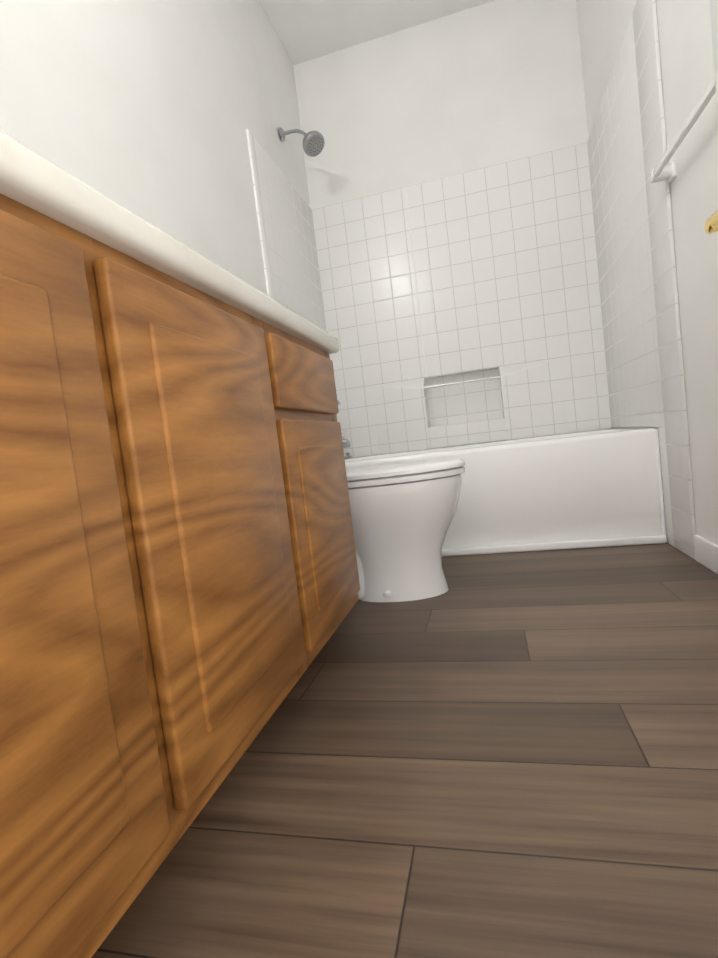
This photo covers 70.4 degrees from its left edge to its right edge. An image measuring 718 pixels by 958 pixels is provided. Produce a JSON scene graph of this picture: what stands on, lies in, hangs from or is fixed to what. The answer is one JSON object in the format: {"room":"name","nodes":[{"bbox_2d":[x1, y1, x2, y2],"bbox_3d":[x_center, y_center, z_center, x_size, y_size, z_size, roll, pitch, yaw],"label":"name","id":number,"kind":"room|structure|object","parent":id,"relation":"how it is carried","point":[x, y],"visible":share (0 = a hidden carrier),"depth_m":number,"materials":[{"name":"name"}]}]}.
{"room":"bathroom","nodes":[
{"label":"bathroom","id":0,"kind":"room"},
{"bbox_2d":[0,0,309,294],"bbox_3d":[-0.651,-0.879,1.506,0.100,2.750,3.400,-6,4,14],"label":"wall","id":1,"kind":"structure","parent":0,"point":[151,111],"depth_m":1.58,"materials":[{"name":"paint"}]},
{"bbox_2d":[246,129,273,298],"bbox_3d":[-0.361,-0.550,2.274,0.012,1.929,0.058,-6,4,14],"label":"trim","id":2,"kind":"structure","parent":1,"relation":"attached to","point":[259,211],"depth_m":2.22,"materials":[{"name":"paint"}]},
{"bbox_2d":[253,136,337,421],"bbox_3d":[-0.287,-0.817,2.669,0.010,1.470,0.790,-6,4,14],"label":"wall tile","id":3,"kind":"structure","parent":1,"relation":"attached to","point":[291,244],"depth_m":2.56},
{"bbox_2d":[342,434,350,448],"bbox_3d":[-0.122,-0.197,2.750,0.149,0.081,0.062,-6,4,14],"label":"tub spout","id":4,"kind":"object","parent":3,"relation":"attached to","point":[346,444],"visible":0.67,"depth_m":2.72,"materials":[{"name":"silver metal"}]},
{"bbox_2d":[279,127,324,156],"bbox_3d":[-0.287,-1.714,2.555,0.225,0.181,0.120,-6,4,14],"label":"shower head","id":5,"kind":"object","parent":1,"relation":"attached to","point":[313,143],"visible":1,"depth_m":2.54},
{"bbox_2d":[259,0,493,64],"bbox_3d":[-0.037,-2.370,1.210,1.724,0.100,3.400,-6,4,14],"label":"ceiling","id":6,"kind":"structure","parent":0,"point":[306,30],"depth_m":2.69,"materials":[{"name":"paint"}]},
{"bbox_2d":[91,543,717,957],"bbox_3d":[0.300,0.453,1.399,1.724,0.100,3.400,-6,4,14],"label":"floor","id":7,"kind":"structure","parent":0,"point":[505,755],"depth_m":0.76,"materials":[{"name":"wood"}]},
{"bbox_2d":[0,147,359,957],"bbox_3d":[-0.434,0.139,0.732,0.494,0.785,1.538,-6,4,14],"label":"bathroom vanity","id":8,"kind":"object","parent":7,"relation":"on","point":[178,581],"depth_m":0.55,"materials":[{"name":"brown wood"}]},
{"bbox_2d":[0,131,338,342],"bbox_3d":[-0.482,-0.271,0.705,0.500,0.043,1.580,-6,4,14],"label":"countertop","id":9,"kind":"structure","parent":8,"relation":"on","point":[5,140],"depth_m":0.57,"materials":[{"name":"white stone"}]},
{"bbox_2d":[346,458,464,601],"bbox_3d":[-0.035,0.004,1.736,0.780,0.825,0.515,-6,4,14],"label":"toilet","id":10,"kind":"object","parent":7,"relation":"on","point":[402,514],"visible":0.48,"depth_m":1.65,"materials":[{"name":"white ceramic"}]},
{"bbox_2d":[344,428,664,548],"bbox_3d":[0.558,0.047,2.557,1.520,0.490,0.758,-6,4,14],"label":"bathtub","id":11,"kind":"object","parent":7,"relation":"on","point":[591,485],"visible":0.67,"depth_m":2.11,"materials":[{"name":"white ceramic"}]},
{"bbox_2d":[441,535,666,556],"bbox_3d":[0.491,0.311,2.195,1.498,0.032,0.022,-6,4,14],"label":"trim","id":12,"kind":"structure","parent":11,"relation":"attached to","point":[641,540],"depth_m":2.10,"materials":[{"name":"white"}]},
{"bbox_2d":[293,0,608,457],"bbox_3d":[0.527,-1.113,2.898,1.524,2.750,0.100,-6,4,14],"label":"wall","id":13,"kind":"structure","parent":0,"point":[525,61],"depth_m":2.77,"materials":[{"name":"paint"}]},
{"bbox_2d":[312,188,429,456],"bbox_3d":[0.074,-0.881,2.977,0.545,1.470,0.010,-6,4,14],"label":"wall tile","id":14,"kind":"structure","parent":13,"relation":"attached to","point":[366,277],"depth_m":2.96,"materials":[{"name":"white tile"}]},
{"bbox_2d":[405,187,426,376],"bbox_3d":[0.324,-1.110,2.886,0.005,1.055,0.002,-6,4,14],"label":"grout line","id":15,"kind":"structure","parent":13,"relation":"attached to","point":[415,281],"depth_m":2.88,"materials":[{"name":"white"}]},
{"bbox_2d":[403,169,498,377],"bbox_3d":[0.513,-1.129,2.844,0.417,1.065,0.010,-6,4,14],"label":"wall tile","id":16,"kind":"structure","parent":13,"relation":"attached to","point":[448,236],"depth_m":2.84,"materials":[{"name":"white tile"}]},
{"bbox_2d":[371,358,567,453],"bbox_3d":[0.594,-0.397,2.845,1.053,0.405,0.086,-6,4,14],"label":"wall tile","id":17,"kind":"structure","parent":13,"relation":"attached to","point":[533,398],"depth_m":2.79,"materials":[{"name":"white tile"}]},
{"bbox_2d":[479,143,610,432],"bbox_3d":[0.999,-0.975,2.738,0.542,1.470,0.010,-6,4,14],"label":"wall tile","id":18,"kind":"structure","parent":13,"relation":"attached to","point":[541,243],"depth_m":2.72,"materials":[{"name":"white tile"}]},
{"bbox_2d":[577,0,717,544],"bbox_3d":[0.914,-1.038,1.102,0.100,2.750,3.400,-6,4,14],"label":"wall","id":19,"kind":"structure","parent":0,"point":[686,48],"depth_m":1.56,"materials":[{"name":"paint"}]},
{"bbox_2d":[587,15,664,427],"bbox_3d":[1.164,-0.963,2.263,0.010,1.470,0.850,-6,4,14],"label":"wall tile","id":20,"kind":"structure","parent":19,"relation":"attached to","point":[620,211],"depth_m":2.15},
{"bbox_2d":[654,430,666,542],"bbox_3d":[1.186,0.031,2.004,0.014,0.447,0.006,-6,4,14],"label":"trim","id":21,"kind":"structure","parent":19,"relation":"attached to","point":[660,482],"depth_m":2.00,"materials":[{"name":"white paint"}]},
{"bbox_2d":[632,0,696,559],"bbox_3d":[1.064,-0.687,1.772,0.013,1.929,0.200,-6,4,14],"label":"trim","id":22,"kind":"structure","parent":19,"relation":"attached to","point":[650,86],"depth_m":1.75,"materials":[{"name":"white paint"}]},
{"bbox_2d":[658,427,673,545],"bbox_3d":[1.187,0.028,1.959,0.010,0.459,0.088,-6,4,14],"label":"wall tile","id":23,"kind":"structure","parent":19,"relation":"attached to","point":[665,485],"depth_m":1.96,"materials":[{"name":"white tile"}]},
{"bbox_2d":[650,76,715,182],"bbox_3d":[0.897,-0.946,1.330,0.067,0.048,0.663,-6,4,14],"label":"towel bar","id":24,"kind":"object","parent":19,"relation":"attached to","point":[660,172],"visible":1,"depth_m":1.43,"materials":[{"name":"white metal"}]},
{"bbox_2d":[694,535,717,573],"bbox_3d":[0.891,0.334,0.696,0.012,0.090,2.148,-6,4,14],"label":"baseboard","id":25,"kind":"structure","parent":19,"relation":"attached to","point":[706,552],"depth_m":1.64,"materials":[{"name":"white"}]},
{"bbox_2d":[705,0,717,233],"bbox_3d":[0.717,-0.636,0.741,0.156,2.023,0.772,-6,4,14],"label":"door","id":26,"kind":"structure","parent":19,"relation":"in","point":[711,224],"depth_m":1.08,"materials":[{"name":"white paint"}]},
{"bbox_3d":[0.615,-0.468,2.975,0.427,0.296,0.030,-6,4,14],"label":"wall","id":27,"kind":"structure","parent":0,"visible":0},
{"bbox_2d":[424,367,503,426],"bbox_3d":[0.603,-0.463,2.927,0.427,0.296,0.070,-6,4,14],"label":"wall niche","id":28,"kind":"object","parent":27,"relation":"attached to","point":[465,403],"visible":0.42,"depth_m":2.95,"materials":[{"name":"white tile"}]}
]}

